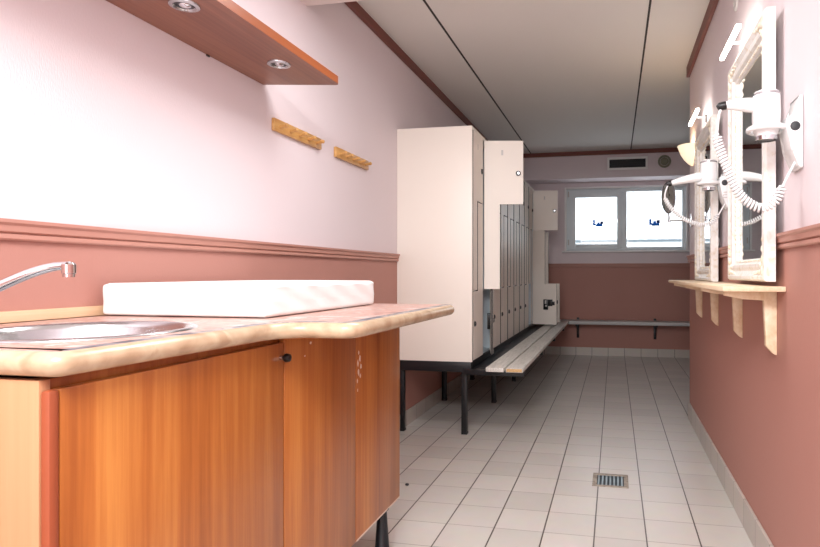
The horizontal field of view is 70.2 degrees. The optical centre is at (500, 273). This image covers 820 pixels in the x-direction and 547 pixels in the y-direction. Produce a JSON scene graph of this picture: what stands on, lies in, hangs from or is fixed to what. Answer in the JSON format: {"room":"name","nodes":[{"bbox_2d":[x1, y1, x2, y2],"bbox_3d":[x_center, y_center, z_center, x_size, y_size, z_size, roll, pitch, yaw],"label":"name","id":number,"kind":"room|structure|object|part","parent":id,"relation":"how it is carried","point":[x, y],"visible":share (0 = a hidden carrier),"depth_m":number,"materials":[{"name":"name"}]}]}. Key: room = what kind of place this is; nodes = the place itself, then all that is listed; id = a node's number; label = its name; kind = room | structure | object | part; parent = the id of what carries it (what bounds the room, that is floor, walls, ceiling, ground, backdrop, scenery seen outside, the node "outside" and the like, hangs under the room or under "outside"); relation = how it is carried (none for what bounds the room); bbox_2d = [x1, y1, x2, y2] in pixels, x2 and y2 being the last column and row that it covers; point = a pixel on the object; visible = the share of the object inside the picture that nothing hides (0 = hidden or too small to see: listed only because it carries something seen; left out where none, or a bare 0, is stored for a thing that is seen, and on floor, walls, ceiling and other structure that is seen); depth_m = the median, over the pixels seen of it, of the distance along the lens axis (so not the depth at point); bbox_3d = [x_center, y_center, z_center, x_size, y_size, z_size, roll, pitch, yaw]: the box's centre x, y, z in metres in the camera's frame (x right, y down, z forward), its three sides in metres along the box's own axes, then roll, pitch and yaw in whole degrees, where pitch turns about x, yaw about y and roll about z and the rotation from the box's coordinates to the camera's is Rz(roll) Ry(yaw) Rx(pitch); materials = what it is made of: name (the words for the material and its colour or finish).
{"room":"locker room","nodes":[
{"label":"locker room","id":0,"kind":"room"},
{"bbox_2d":[0,0,466,409],"bbox_3d":[-0.984,-0.270,2.697,0.200,2.600,10.110,0,0,11],"label":"wall","id":1,"kind":"structure","parent":0,"point":[109,119],"depth_m":1.90,"materials":[{"name":"paint"}]},
{"bbox_2d":[0,218,399,261],"bbox_3d":[-0.875,-0.102,2.675,0.022,0.048,9.710,0,0,11],"label":"trim","id":2,"kind":"structure","parent":1,"relation":"attached to","point":[10,229],"depth_m":1.74,"materials":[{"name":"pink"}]},
{"bbox_2d":[106,0,337,84],"bbox_3d":[-0.951,-0.770,1.558,0.304,0.037,1.589,0,0,11],"label":"wall shelf","id":3,"kind":"object","parent":1,"relation":"attached to","point":[222,30],"visible":1,"depth_m":1.85,"materials":[{"name":"brown wood"}]},
{"bbox_2d":[168,0,200,12],"bbox_3d":[-0.894,-0.756,1.621,0.082,0.006,0.082,0,0,-28],"label":"recessed light","id":4,"kind":"object","parent":3,"relation":"attached to","point":[179,6],"depth_m":1.62,"materials":[{"name":"silver metal"}]},
{"bbox_2d":[267,60,290,68],"bbox_3d":[-0.804,-0.756,2.079,0.082,0.006,0.082,0,0,-28],"label":"recessed light","id":5,"kind":"object","parent":3,"relation":"attached to","point":[272,64],"depth_m":2.07,"materials":[{"name":"silver metal"}]},
{"bbox_2d":[272,118,324,149],"bbox_3d":[-0.882,-0.617,2.551,0.054,0.052,0.388,0,0,11],"label":"peg rail","id":6,"kind":"object","parent":1,"relation":"attached to","point":[279,126],"visible":1,"depth_m":2.52,"materials":[{"name":"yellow wood"}]},
{"bbox_2d":[300,0,363,5],"bbox_3d":[-0.039,-1.349,2.028,1.913,0.242,0.863,0,0,11],"label":"trim","id":7,"kind":"structure","parent":1,"relation":"attached to","point":[306,2],"depth_m":2.59,"materials":[{"name":"white paint"}]},
{"bbox_2d":[334,146,371,169],"bbox_3d":[-0.779,-0.614,3.075,0.054,0.052,0.388,0,0,11],"label":"peg rail","id":8,"kind":"object","parent":1,"relation":"attached to","point":[339,153],"visible":1,"depth_m":3.04,"materials":[{"name":"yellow wood"}]},
{"bbox_2d":[344,1,487,140],"bbox_3d":[-0.440,-1.442,4.874,0.022,0.055,4.567,0,0,11],"label":"trim","id":9,"kind":"structure","parent":1,"relation":"attached to","point":[354,6],"depth_m":3.79,"materials":[{"name":"red"}]},
{"bbox_2d":[406,375,474,425],"bbox_3d":[-0.879,0.980,2.676,0.012,0.100,9.710,0,0,11],"label":"baseboard","id":10,"kind":"structure","parent":1,"relation":"attached to","point":[424,405],"depth_m":4.35,"materials":[{"name":"tile"}]},
{"bbox_2d":[523,147,678,157],"bbox_3d":[2.006,-1.445,6.707,4.066,0.050,0.022,0,0,11],"label":"trim","id":11,"kind":"structure","parent":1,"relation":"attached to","point":[675,149],"depth_m":6.85,"materials":[{"name":"red"}]},
{"bbox_2d":[357,0,709,153],"bbox_3d":[1.120,-1.520,2.281,4.488,0.100,10.110,0,0,11],"label":"ceiling","id":12,"kind":"structure","parent":0,"point":[564,74],"depth_m":4.04,"materials":[{"name":"white paint"}]},
{"bbox_2d":[423,0,530,153],"bbox_3d":[-0.077,-1.469,4.792,0.012,0.004,4.545,0,0,11],"label":"trim","id":13,"kind":"structure","parent":12,"relation":"attached to","point":[424,1],"depth_m":3.99,"materials":[{"name":"grey"}]},
{"bbox_2d":[630,0,651,148],"bbox_3d":[1.095,-1.469,4.560,0.012,0.004,4.545,0,0,11],"label":"trim","id":14,"kind":"structure","parent":12,"relation":"attached to","point":[650,1],"depth_m":3.95,"materials":[{"name":"grey"}]},
{"bbox_2d":[351,354,752,546],"bbox_3d":[1.120,1.080,2.281,4.488,0.100,10.110,0,0,11],"label":"floor","id":15,"kind":"structure","parent":0,"point":[521,475],"depth_m":3.06,"materials":[{"name":"tile"}]},
{"bbox_2d":[0,327,399,546],"bbox_3d":[-0.792,0.594,1.575,0.602,0.872,1.396,0,0,11],"label":"base cabinet","id":16,"kind":"object","parent":15,"relation":"on","point":[291,442],"visible":0.85,"depth_m":1.17,"materials":[{"name":"brown wood"}]},
{"bbox_3d":[-0.948,0.507,0.904,0.555,0.698,0.018,0,0,11],"label":"panel","id":17,"kind":"part","parent":16,"relation":"part of","materials":[{"name":"brown wood"}]},
{"bbox_3d":[-0.608,0.515,1.146,0.017,0.686,0.588,0,0,11],"label":"door","id":18,"kind":"part","parent":16,"relation":"part of","materials":[{"name":"brown wood"}]},
{"bbox_2d":[0,303,453,376],"bbox_3d":[-0.695,0.120,1.547,0.811,0.064,1.405,0,0,11],"label":"countertop","id":19,"kind":"structure","parent":16,"relation":"on","point":[60,358],"depth_m":1.26,"materials":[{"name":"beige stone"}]},
{"bbox_2d":[0,261,76,291],"bbox_3d":[-1.002,0.045,1.118,0.311,0.139,0.096,0,0,-21],"label":"faucet","id":20,"kind":"object","parent":19,"relation":"on","point":[68,269],"visible":1,"depth_m":1.12,"materials":[{"name":"silver metal"}]},
{"bbox_3d":[-1.087,0.101,1.617,0.016,0.026,1.390,0,0,11],"label":"backsplash strip","id":21,"kind":"part","parent":19,"relation":"part of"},
{"bbox_2d":[0,321,197,377],"bbox_3d":[-0.838,0.180,1.149,0.410,0.138,0.410,0,0,11],"label":"sink basin","id":22,"kind":"object","parent":19,"relation":"in","point":[110,329],"visible":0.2,"depth_m":1.27,"materials":[{"name":"silver metal"}]},
{"bbox_2d":[103,280,373,317],"bbox_3d":[-0.772,0.068,1.832,0.498,0.092,0.675,0,0,11],"label":"changing pad","id":23,"kind":"object","parent":19,"relation":"on","point":[236,298],"visible":1,"depth_m":1.52,"materials":[{"name":"white plastic"}]},
{"bbox_3d":[-0.527,0.208,1.415,0.020,0.023,0.023,0,0,11],"label":"knob","id":24,"kind":"part","parent":16,"relation":"part of","materials":[{"name":"black plastic"}]},
{"bbox_3d":[-0.511,0.509,1.635,0.017,0.698,0.402,0,0,11],"label":"door","id":25,"kind":"part","parent":16,"relation":"part of","materials":[{"name":"brown wood"}]},
{"bbox_3d":[-0.434,0.509,2.022,0.017,0.698,0.381,0,0,11],"label":"door","id":26,"kind":"part","parent":16,"relation":"part of","materials":[{"name":"brown wood"}]},
{"bbox_3d":[-0.434,0.943,2.097,0.060,0.174,0.060,0,0,11],"label":"leg","id":27,"kind":"part","parent":16,"relation":"part of","materials":[{"name":"black metal"}]},
{"bbox_2d":[400,321,568,434],"bbox_3d":[0.072,0.797,5.316,0.831,0.466,3.582,0,0,11],"label":"bench","id":28,"kind":"object","parent":15,"relation":"on","point":[513,356],"visible":0.84,"depth_m":3.77,"materials":[{"name":"black metal"}]},
{"bbox_3d":[-0.643,0.829,3.769,0.028,0.402,0.041,0,0,11],"label":"leg","id":29,"kind":"part","parent":28,"relation":"part of","materials":[{"name":"black metal"}]},
{"bbox_3d":[-0.458,0.829,4.665,0.038,0.402,0.041,0,0,11],"label":"leg","id":30,"kind":"part","parent":28,"relation":"part of","materials":[{"name":"black metal"}]},
{"bbox_3d":[-0.233,0.829,3.688,0.038,0.402,0.041,0,0,11],"label":"leg","id":31,"kind":"part","parent":28,"relation":"part of","materials":[{"name":"black metal"}]},
{"bbox_2d":[397,125,559,361],"bbox_3d":[0.003,-0.188,5.171,0.773,1.500,3.086,0,0,11],"label":"lockers","id":32,"kind":"object","parent":28,"relation":"on","point":[472,238],"visible":0.99,"depth_m":3.72,"materials":[{"name":"white"}]},
{"bbox_3d":[-0.159,0.043,3.804,0.018,1.027,0.270,0,0,11],"label":"door","id":33,"kind":"part","parent":32,"relation":"part of","materials":[{"name":"white metal"}]},
{"bbox_3d":[-0.159,-0.405,3.804,0.018,1.026,0.270,0,0,11],"label":"door","id":34,"kind":"part","parent":32,"relation":"part of","materials":[{"name":"white metal"}]},
{"bbox_3d":[-0.068,0.043,4.098,0.018,1.027,0.270,0,0,-2],"label":"door","id":35,"kind":"part","parent":32,"relation":"part of","materials":[{"name":"white metal"}]},
{"bbox_3d":[-0.041,0.043,4.402,0.018,1.027,0.270,0,0,11],"label":"door","id":36,"kind":"part","parent":32,"relation":"part of","materials":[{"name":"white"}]},
{"bbox_3d":[0.018,0.043,4.701,0.018,1.027,0.270,0,0,11],"label":"door","id":37,"kind":"part","parent":32,"relation":"part of","materials":[{"name":"white metal"}]},
{"bbox_3d":[0.018,-0.405,4.701,0.018,1.026,0.270,0,0,11],"label":"door","id":38,"kind":"part","parent":32,"relation":"part of","materials":[{"name":"white metal"}]},
{"bbox_3d":[0.019,-0.405,3.977,0.270,1.026,0.018,0,0,0],"label":"door","id":39,"kind":"part","parent":32,"relation":"part of","materials":[{"name":"white"}]},
{"bbox_3d":[0.077,0.043,5.000,0.018,1.027,0.270,0,0,11],"label":"door","id":40,"kind":"part","parent":32,"relation":"part of","materials":[{"name":"white metal"}]},
{"bbox_3d":[0.077,-0.405,5.000,0.018,1.026,0.270,0,0,11],"label":"door","id":41,"kind":"part","parent":32,"relation":"part of","materials":[{"name":"white metal"}]},
{"bbox_3d":[0.137,-0.405,5.300,0.018,1.026,0.270,0,0,11],"label":"door","id":42,"kind":"part","parent":32,"relation":"part of","materials":[{"name":"white metal"}]},
{"bbox_3d":[0.137,0.043,5.300,0.018,1.027,0.270,0,0,11],"label":"door","id":43,"kind":"part","parent":32,"relation":"part of","materials":[{"name":"white metal"}]},
{"bbox_3d":[0.196,0.043,5.599,0.018,1.027,0.270,0,0,11],"label":"door","id":44,"kind":"part","parent":32,"relation":"part of","materials":[{"name":"white metal"}]},
{"bbox_3d":[0.196,-0.405,5.599,0.018,1.026,0.270,0,0,11],"label":"door","id":45,"kind":"part","parent":32,"relation":"part of","materials":[{"name":"white metal"}]},
{"bbox_3d":[0.255,0.043,5.898,0.018,1.027,0.270,0,0,11],"label":"door","id":46,"kind":"part","parent":32,"relation":"part of","materials":[{"name":"white metal"}]},
{"bbox_3d":[0.255,-0.405,5.898,0.018,1.026,0.270,0,0,11],"label":"door","id":47,"kind":"part","parent":32,"relation":"part of","materials":[{"name":"white metal"}]},
{"bbox_3d":[0.314,-0.405,6.197,0.018,1.026,0.270,0,0,11],"label":"door","id":48,"kind":"part","parent":32,"relation":"part of","materials":[{"name":"white metal"}]},
{"bbox_3d":[0.476,0.043,6.279,0.270,1.027,0.018,0,0,17],"label":"door","id":49,"kind":"part","parent":32,"relation":"part of","materials":[{"name":"white metal"}]},
{"bbox_3d":[0.492,-0.405,6.359,0.270,1.026,0.018,0,0,5],"label":"door","id":50,"kind":"part","parent":32,"relation":"part of","materials":[{"name":"white metal"}]},
{"bbox_3d":[0.539,0.043,6.587,0.270,1.027,0.018,0,0,13],"label":"door","id":51,"kind":"part","parent":32,"relation":"part of","materials":[{"name":"white metal"}]},
{"bbox_3d":[0.078,0.601,5.336,0.818,0.074,3.500,0,0,11],"label":"frame","id":52,"kind":"part","parent":28,"relation":"part of","materials":[{"name":"black metal"}]},
{"bbox_3d":[-0.055,0.829,4.585,0.038,0.402,0.041,0,0,11],"label":"leg","id":53,"kind":"part","parent":28,"relation":"part of","materials":[{"name":"black metal"}]},
{"bbox_2d":[592,473,628,488],"bbox_3d":[0.544,1.028,2.854,0.174,0.004,0.180,0,0,11],"label":"floor drain","id":54,"kind":"object","parent":15,"relation":"on","point":[599,479],"visible":1,"depth_m":2.85,"materials":[{"name":"grey metal"}]},
{"bbox_2d":[529,180,689,349],"bbox_3d":[2.086,-0.270,7.167,4.088,2.600,0.250,0,0,11],"label":"wall","id":55,"kind":"structure","parent":0,"point":[586,293],"depth_m":7.16,"materials":[{"name":"paint"}]},
{"bbox_2d":[523,152,689,183],"bbox_3d":[2.030,-1.308,6.882,4.088,0.324,0.330,0,0,11],"label":"bulkhead","id":56,"kind":"object","parent":55,"relation":"attached to","point":[589,168],"depth_m":6.92,"materials":[{"name":"paint"}]},
{"bbox_2d":[543,346,689,357],"bbox_3d":[2.066,0.980,7.037,4.076,0.100,0.012,0,0,11],"label":"baseboard","id":57,"kind":"structure","parent":55,"relation":"attached to","point":[633,352],"depth_m":7.15,"materials":[{"name":"tile"}]},
{"bbox_2d":[548,263,689,266],"bbox_3d":[2.070,-0.102,7.031,4.066,0.048,0.022,0,0,11],"label":"trim","id":58,"kind":"structure","parent":55,"relation":"attached to","point":[580,264],"depth_m":7.13,"materials":[{"name":"brown"}]},
{"bbox_2d":[560,317,689,338],"bbox_3d":[2.123,0.682,6.892,3.868,0.255,0.275,0,0,11],"label":"bench","id":59,"kind":"object","parent":55,"relation":"attached to","point":[577,322],"visible":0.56,"depth_m":6.94,"materials":[{"name":"grey"}]},
{"bbox_2d":[562,184,689,252],"bbox_3d":[1.550,-0.676,7.170,1.560,0.827,0.150,0,0,11],"label":"window","id":60,"kind":"structure","parent":55,"relation":"in","point":[571,193],"depth_m":7.18,"materials":[{"name":"white"}]},
{"bbox_3d":[1.190,-0.677,7.258,0.660,0.735,0.058,0,0,11],"label":"sash","id":61,"kind":"part","parent":60,"relation":"part of","materials":[{"name":"white plastic"}]},
{"bbox_3d":[1.544,-0.274,7.136,1.560,0.022,0.080,0,0,11],"label":"sill","id":62,"kind":"part","parent":60,"relation":"part of","materials":[{"name":"white"}]},
{"bbox_2d":[607,156,647,169],"bbox_3d":[1.500,-1.308,6.812,0.470,0.152,0.012,0,0,11],"label":"air vent","id":63,"kind":"object","parent":55,"relation":"attached to","point":[638,162],"visible":1,"depth_m":6.81,"materials":[{"name":"white"}]},
{"bbox_2d":[658,155,670,167],"bbox_3d":[1.915,-1.315,6.721,0.149,0.149,0.030,0,0,11],"label":"air vent","id":64,"kind":"object","parent":55,"relation":"attached to","point":[664,161],"visible":1,"depth_m":6.72,"materials":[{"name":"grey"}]},
{"bbox_2d":[690,0,819,546],"bbox_3d":[1.842,-0.270,0.487,2.375,2.600,6.870,0,0,11],"label":"wall","id":65,"kind":"structure","parent":0,"point":[759,408],"depth_m":1.87,"materials":[{"name":"paint"}]},
{"bbox_2d":[661,183,692,226],"bbox_3d":[1.229,-0.479,3.992,0.168,0.318,0.224,0,0,-10],"label":"mirror","id":66,"kind":"object","parent":65,"relation":"attached to","point":[670,193],"visible":0.73,"depth_m":3.96,"materials":[{"name":"silver metal"}]},
{"bbox_3d":[1.155,-0.526,3.980,0.012,0.200,0.200,0,0,-8],"label":"glass","id":67,"kind":"part","parent":66,"relation":"part of","materials":[{"name":"white mirror"}]},
{"bbox_3d":[1.235,-0.387,3.966,0.162,0.064,0.017,0,0,11],"label":"arm","id":68,"kind":"part","parent":66,"relation":"part of","materials":[{"name":"silver metal"}]},
{"bbox_2d":[677,142,694,165],"bbox_3d":[1.258,-0.802,3.921,0.102,0.135,0.204,0,0,11],"label":"wall sconce","id":69,"kind":"object","parent":65,"relation":"attached to","point":[686,150],"visible":1,"depth_m":3.86,"materials":[{"name":"beige glass"}]},
{"bbox_2d":[689,108,706,125],"bbox_3d":[1.155,-0.901,3.344,0.080,0.040,0.340,0,0,11],"label":"light","id":70,"kind":"object","parent":65,"relation":"attached to","point":[694,116],"visible":1,"depth_m":3.34,"materials":[{"name":"white plastic"}]},
{"bbox_2d":[686,0,718,77],"bbox_3d":[1.152,-1.433,3.178,0.022,0.075,1.857,0,0,11],"label":"trim","id":71,"kind":"structure","parent":65,"relation":"attached to","point":[711,8],"depth_m":3.41,"materials":[{"name":"red"}]},
{"bbox_2d":[695,114,718,281],"bbox_3d":[1.121,-0.372,3.122,0.061,0.825,0.590,0,0,11],"label":"wall mirror","id":72,"kind":"object","parent":65,"relation":"attached to","point":[706,203],"visible":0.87,"depth_m":3.11,"materials":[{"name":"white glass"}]},
{"bbox_3d":[1.125,-0.372,3.121,0.007,0.677,0.442,0,0,11],"label":"glass","id":73,"kind":"part","parent":72,"relation":"part of","materials":[{"name":"white mirror"}]},
{"bbox_2d":[696,170,727,209],"bbox_3d":[1.000,-0.408,2.718,0.142,0.208,0.110,0,0,11],"label":"holder","id":74,"kind":"object","parent":65,"relation":"attached to","point":[722,184],"visible":0.77,"depth_m":2.67,"materials":[{"name":"white plastic"}]},
{"bbox_2d":[663,159,724,226],"bbox_3d":[0.918,-0.378,2.734,0.282,0.320,0.078,0,0,11],"label":"hair dryer","id":75,"kind":"object","parent":74,"relation":"hanging from","point":[708,167],"visible":0.99,"depth_m":2.71,"materials":[{"name":"white plastic"}]},
{"bbox_3d":[0.894,-0.452,2.739,0.165,0.059,0.042,0,0,11],"label":"handle","id":76,"kind":"part","parent":75,"relation":"part of","materials":[{"name":"white plastic"}]},
{"bbox_3d":[0.916,-0.325,2.724,0.282,0.214,0.029,0,0,12],"label":"cord","id":77,"kind":"part","parent":75,"relation":"part of","materials":[{"name":"white plastic"}]},
{"bbox_3d":[1.046,-0.408,2.708,0.047,0.208,0.090,0,0,11],"label":"wall plate","id":78,"kind":"part","parent":74,"relation":"part of","materials":[{"name":"white plastic"}]},
{"bbox_2d":[668,280,785,354],"bbox_3d":[0.978,0.155,2.725,0.188,0.228,1.875,0,0,11],"label":"shelf","id":79,"kind":"object","parent":65,"relation":"attached to","point":[738,292],"visible":0.98,"depth_m":1.92,"materials":[{"name":"beige wood"}]},
{"bbox_2d":[688,402,773,546],"bbox_3d":[0.691,0.973,0.817,0.012,0.115,6.670,0,0,11],"label":"baseboard","id":80,"kind":"structure","parent":65,"relation":"attached to","point":[757,535],"depth_m":2.56,"materials":[{"name":"tile"}]},
{"bbox_2d":[720,24,744,60],"bbox_3d":[0.949,-0.915,2.300,0.080,0.040,0.340,0,0,11],"label":"light","id":81,"kind":"object","parent":65,"relation":"attached to","point":[730,42],"visible":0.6,"depth_m":2.29,"materials":[{"name":"white"}]},
{"bbox_3d":[0.957,-0.922,2.298,0.056,0.017,0.011,0,0,11],"label":"arm","id":82,"kind":"part","parent":81,"relation":"part of","materials":[{"name":"white plastic"}]},
{"bbox_2d":[733,0,737,11],"bbox_3d":[1.028,-1.185,2.518,0.010,0.068,0.068,0,0,11],"label":"outlet","id":83,"kind":"object","parent":65,"relation":"attached to","point":[735,3],"visible":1,"depth_m":2.51,"materials":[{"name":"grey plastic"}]},
{"bbox_2d":[728,6,775,281],"bbox_3d":[0.923,-0.411,2.119,0.061,0.874,0.605,0,0,11],"label":"wall mirror","id":84,"kind":"object","parent":65,"relation":"attached to","point":[751,234],"visible":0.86,"depth_m":2.08,"materials":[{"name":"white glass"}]},
{"bbox_3d":[0.926,-0.411,2.118,0.007,0.726,0.457,0,0,11],"label":"glass","id":85,"kind":"part","parent":84,"relation":"part of","materials":[{"name":"white mirror"}]},
{"bbox_2d":[686,223,819,262],"bbox_3d":[0.686,-0.102,0.818,0.022,0.048,6.670,0,0,11],"label":"trim","id":86,"kind":"structure","parent":65,"relation":"attached to","point":[808,235],"depth_m":1.66,"materials":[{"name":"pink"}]},
{"bbox_2d":[746,95,802,171],"bbox_3d":[0.793,-0.404,1.678,0.144,0.208,0.110,0,0,11],"label":"holder","id":87,"kind":"object","parent":65,"relation":"attached to","point":[790,133],"visible":0.92,"depth_m":1.63,"materials":[{"name":"white plastic"}]},
{"bbox_2d":[712,88,794,212],"bbox_3d":[0.739,-0.355,1.689,0.226,0.357,0.078,0,0,11],"label":"hair dryer","id":88,"kind":"object","parent":87,"relation":"hanging from","point":[764,105],"visible":0.99,"depth_m":1.67,"materials":[{"name":"white plastic"}]},
{"bbox_3d":[0.717,-0.494,1.693,0.106,0.046,0.042,0,0,11],"label":"handle","id":89,"kind":"part","parent":88,"relation":"part of","materials":[{"name":"white plastic"}]},
{"bbox_3d":[0.841,-0.404,1.669,0.047,0.208,0.090,0,0,11],"label":"wall plate","id":90,"kind":"part","parent":87,"relation":"part of","materials":[{"name":"white plastic"}]},
{"label":"outside","id":91,"kind":"structure","parent":0,"visible":0},
{"bbox_2d":[576,239,681,246],"bbox_3d":[3.005,0.177,12.617,15.000,1.705,3.080,0,0,11],"label":"neighbouring roof","id":92,"kind":"structure","parent":91,"point":[630,242],"depth_m":11.15,"materials":[{"name":"white"}]}
]}

